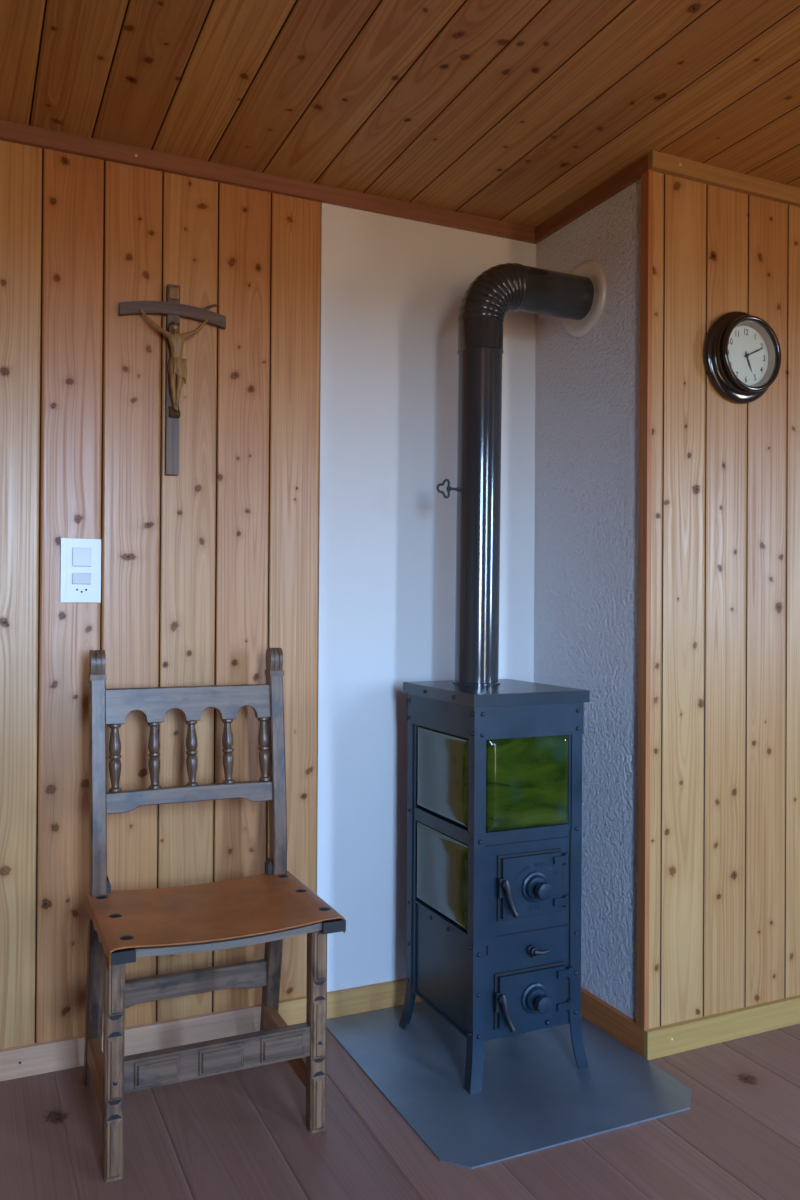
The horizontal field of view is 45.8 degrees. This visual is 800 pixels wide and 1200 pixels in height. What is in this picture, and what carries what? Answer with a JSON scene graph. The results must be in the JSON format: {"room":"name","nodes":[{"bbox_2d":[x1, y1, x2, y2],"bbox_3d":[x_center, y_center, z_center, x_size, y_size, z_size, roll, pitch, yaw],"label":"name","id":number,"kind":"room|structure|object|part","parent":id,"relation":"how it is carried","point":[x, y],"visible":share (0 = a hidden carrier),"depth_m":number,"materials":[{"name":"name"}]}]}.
{"room":"living room","nodes":[
{"label":"living room","id":0,"kind":"room"},
{"bbox_2d":[0,140,535,1048],"bbox_3d":[-1.032,-0.001,2.102,3.098,2.274,0.050,1,0,-25],"label":"wall","id":1,"kind":"structure","parent":0,"point":[207,568],"depth_m":2.35,"materials":[{"name":"brown wood"}]},
{"bbox_2d":[60,538,100,602],"bbox_3d":[-0.740,-0.068,2.199,0.089,0.148,0.018,1,0,-25],"label":"wall switch","id":2,"kind":"object","parent":1,"relation":"attached to","point":[80,559],"visible":1,"depth_m":2.19,"materials":[{"name":"white plastic"}]},
{"bbox_3d":[-0.738,-0.099,2.199,0.068,0.059,0.002,1,0,-25],"label":"switch frame","id":3,"kind":"part","parent":2,"relation":"part of","materials":[{"name":"white plastic"}]},
{"bbox_3d":[-0.739,-0.037,2.199,0.068,0.060,0.002,1,0,-25],"label":"socket frame","id":4,"kind":"part","parent":2,"relation":"part of","materials":[{"name":"white plastic"}]},
{"bbox_2d":[119,284,225,475],"bbox_3d":[-0.540,-0.530,2.268,0.253,0.456,0.063,1,0,-25],"label":"crucifix","id":5,"kind":"object","parent":1,"relation":"attached to","point":[175,365],"visible":1,"depth_m":2.27,"materials":[{"name":"brown wood"}]},
{"bbox_2d":[0,978,422,1080],"bbox_3d":[-0.935,1.044,2.108,2.900,0.066,0.017,1,0,-25],"label":"baseboard","id":6,"kind":"structure","parent":1,"relation":"attached to","point":[64,1053],"depth_m":2.30,"materials":[{"name":"beige wood"}]},
{"bbox_2d":[0,120,538,243],"bbox_3d":[-0.921,-1.057,2.119,2.900,0.040,0.017,1,0,-25],"label":"trim","id":7,"kind":"structure","parent":1,"relation":"attached to","point":[13,132],"depth_m":2.37,"materials":[{"name":"brown wood"}]},
{"bbox_2d":[0,0,799,227],"bbox_3d":[1.746,-1.093,1.569,7.744,0.060,3.256,1,0,-25],"label":"ceiling","id":8,"kind":"structure","parent":0,"point":[511,111],"depth_m":1.98,"materials":[{"name":"brown wood"}]},
{"bbox_2d":[0,1023,799,1199],"bbox_3d":[1.671,1.120,1.536,7.332,0.060,3.270,1,0,-25],"label":"floor","id":9,"kind":"structure","parent":0,"point":[244,1134],"depth_m":1.88,"materials":[{"name":"laminate"}]},
{"bbox_2d":[84,648,345,1182],"bbox_3d":[-0.413,0.596,2.024,0.462,0.967,0.455,1,0,-25],"label":"dining chair","id":10,"kind":"object","parent":9,"relation":"on","point":[270,907],"visible":1,"depth_m":2.04,"materials":[{"name":"brown wood"}]},
{"bbox_3d":[-0.672,0.627,2.092,0.032,0.902,0.114,1,0,-25],"label":"post","id":11,"kind":"part","parent":10,"relation":"part of","materials":[{"name":"brown wood"}]},
{"bbox_3d":[-0.535,0.871,1.772,0.034,0.412,0.041,1,0,-25],"label":"leg","id":12,"kind":"part","parent":10,"relation":"part of","materials":[{"name":"brown wood"}]},
{"bbox_3d":[-0.581,0.654,1.897,0.044,0.022,0.366,1,0,-25],"label":"seat rail","id":13,"kind":"part","parent":10,"relation":"part of","materials":[{"name":"black wood"}]},
{"bbox_3d":[-0.459,0.893,1.794,0.088,0.052,0.008,1,0,-25],"label":"raised panel","id":14,"kind":"part","parent":10,"relation":"part of","materials":[{"name":"brown wood"}]},
{"bbox_3d":[-0.483,0.237,2.176,0.382,0.078,0.031,1,0,-25],"label":"rail","id":15,"kind":"part","parent":10,"relation":"part of","materials":[{"name":"brown wood"}]},
{"bbox_3d":[-0.474,0.445,2.153,0.382,0.046,0.027,1,0,-25],"label":"rail","id":16,"kind":"part","parent":10,"relation":"part of","materials":[{"name":"brown wood"}]},
{"bbox_3d":[-0.396,0.656,1.988,0.460,0.036,0.367,1,0,-25],"label":"seat","id":17,"kind":"part","parent":10,"relation":"part of","materials":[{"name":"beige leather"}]},
{"bbox_3d":[-0.347,0.894,1.845,0.091,0.052,0.008,1,0,-25],"label":"raised panel","id":18,"kind":"part","parent":10,"relation":"part of","materials":[{"name":"brown wood"}]},
{"bbox_3d":[-0.328,0.658,1.836,0.368,0.024,0.023,1,0,-25],"label":"rail","id":19,"kind":"part","parent":10,"relation":"part of","materials":[{"name":"brown wood"}]},
{"bbox_3d":[-0.302,0.630,2.262,0.032,0.902,0.114,1,0,-25],"label":"post","id":20,"kind":"part","parent":10,"relation":"part of","materials":[{"name":"brown wood"}]},
{"bbox_3d":[-0.234,0.895,1.897,0.094,0.052,0.008,1,0,-25],"label":"raised panel","id":21,"kind":"part","parent":10,"relation":"part of","materials":[{"name":"brown wood"}]},
{"bbox_3d":[-0.170,0.875,1.940,0.034,0.412,0.041,1,0,-25],"label":"leg","id":22,"kind":"part","parent":10,"relation":"part of","materials":[{"name":"brown wood"}]},
{"bbox_3d":[-0.207,0.657,2.069,0.048,0.022,0.366,1,0,-25],"label":"seat rail","id":23,"kind":"part","parent":10,"relation":"part of","materials":[{"name":"black wood"}]},
{"bbox_2d":[327,1001,690,1168],"bbox_3d":[0.233,1.083,2.239,0.630,0.004,0.718,1,0,-25],"label":"plate","id":24,"kind":"object","parent":9,"relation":"on","point":[534,1096],"visible":0.72,"depth_m":2.11,"materials":[{"name":"metal"}]},
{"bbox_2d":[399,679,589,1094],"bbox_3d":[0.229,0.645,2.286,0.314,0.872,0.418,1,0,-25],"label":"wood stove","id":25,"kind":"object","parent":24,"relation":"on","point":[494,773],"visible":1,"depth_m":2.16,"materials":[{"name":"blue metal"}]},
{"bbox_3d":[0.028,0.658,2.400,0.042,0.846,0.042,1,0,-25],"label":"leg","id":26,"kind":"part","parent":25,"relation":"part of","materials":[{"name":"grey metal"}]},
{"bbox_3d":[0.166,0.657,2.098,0.042,0.846,0.042,1,0,-25],"label":"leg","id":27,"kind":"part","parent":25,"relation":"part of","materials":[{"name":"grey metal"}]},
{"bbox_3d":[0.225,0.224,2.311,0.308,0.028,0.370,1,0,-25],"label":"lid","id":28,"kind":"part","parent":25,"relation":"part of","materials":[{"name":"metal"}]},
{"bbox_2d":[437,260,606,685],"bbox_3d":[0.288,-0.344,2.423,0.435,1.110,0.197,1,0,-25],"label":"pipe","id":29,"kind":"object","parent":25,"relation":"on","point":[578,298],"visible":1,"depth_m":2.34,"materials":[{"name":"metal"}]},
{"bbox_3d":[0.294,0.896,2.148,0.184,0.124,0.004,1,0,-25],"label":"door frame","id":30,"kind":"part","parent":25,"relation":"part of","materials":[{"name":"grey metal"}]},
{"bbox_3d":[0.294,0.644,2.149,0.167,0.145,0.004,1,0,-25],"label":"door frame","id":31,"kind":"part","parent":25,"relation":"part of","materials":[{"name":"grey metal"}]},
{"bbox_3d":[0.298,0.896,2.145,0.172,0.113,0.011,1,0,-25],"label":"door","id":32,"kind":"part","parent":25,"relation":"part of","materials":[{"name":"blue metal"}]},
{"bbox_3d":[0.297,0.645,2.145,0.155,0.134,0.011,1,0,-25],"label":"door","id":33,"kind":"part","parent":25,"relation":"part of","materials":[{"name":"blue metal"}]},
{"bbox_3d":[0.316,0.899,2.113,0.040,0.038,0.032,1,0,-25],"label":"knob","id":34,"kind":"part","parent":25,"relation":"part of","materials":[{"name":"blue metal"}]},
{"bbox_3d":[0.317,0.648,2.114,0.040,0.038,0.032,1,0,-25],"label":"knob","id":35,"kind":"part","parent":25,"relation":"part of","materials":[{"name":"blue metal"}]},
{"bbox_3d":[0.413,0.659,2.212,0.042,0.846,0.042,1,0,-25],"label":"leg","id":36,"kind":"part","parent":25,"relation":"part of","materials":[{"name":"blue metal"}]},
{"bbox_2d":[534,179,640,1020],"bbox_3d":[0.499,-0.019,2.541,0.050,2.214,0.532,1,0,-25],"label":"wall","id":37,"kind":"structure","parent":0,"point":[587,387],"depth_m":2.44,"materials":[{"name":"white paint"}]},
{"bbox_2d":[535,154,647,241],"bbox_3d":[0.495,-1.046,2.490,0.015,0.040,0.494,1,0,-25],"label":"trim","id":38,"kind":"structure","parent":37,"relation":"attached to","point":[632,173],"depth_m":2.46,"materials":[{"name":"brown wood"}]},
{"bbox_2d":[581,987,643,1056],"bbox_3d":[0.482,1.055,2.479,0.015,0.066,0.494,1,0,-25],"label":"baseboard","id":39,"kind":"structure","parent":37,"relation":"attached to","point":[594,1009],"depth_m":2.36,"materials":[{"name":"brown wood"}]},
{"bbox_2d":[636,170,652,1029],"bbox_3d":[0.587,-0.003,2.272,0.013,2.048,0.029,1,0,-25],"label":"trim","id":40,"kind":"structure","parent":37,"relation":"attached to","point":[646,239],"depth_m":2.26,"materials":[{"name":"brown wood"}]},
{"bbox_2d":[649,171,799,1028],"bbox_3d":[2.699,0.029,3.243,4.656,2.154,0.028,1,0,-25],"label":"wall","id":41,"kind":"structure","parent":0,"point":[724,874],"depth_m":2.36,"materials":[{"name":"brown wood"}]},
{"bbox_2d":[643,995,799,1059],"bbox_3d":[2.588,1.072,3.165,4.415,0.066,0.017,1,0,-25],"label":"baseboard","id":42,"kind":"structure","parent":41,"relation":"attached to","point":[661,1041],"depth_m":2.33,"materials":[{"name":"beige wood"}]},
{"bbox_2d":[648,150,799,206],"bbox_3d":[2.602,-1.029,3.175,4.415,0.040,0.019,1,0,-25],"label":"trim","id":43,"kind":"structure","parent":41,"relation":"attached to","point":[660,162],"depth_m":2.34,"materials":[{"name":"brown wood"}]},
{"bbox_2d":[704,311,780,403],"bbox_3d":[0.859,-0.607,2.353,0.230,0.230,0.054,1,0,-25],"label":"wall clock","id":44,"kind":"object","parent":41,"relation":"attached to","point":[742,351],"visible":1,"depth_m":2.35,"materials":[{"name":"metal"}]}
]}

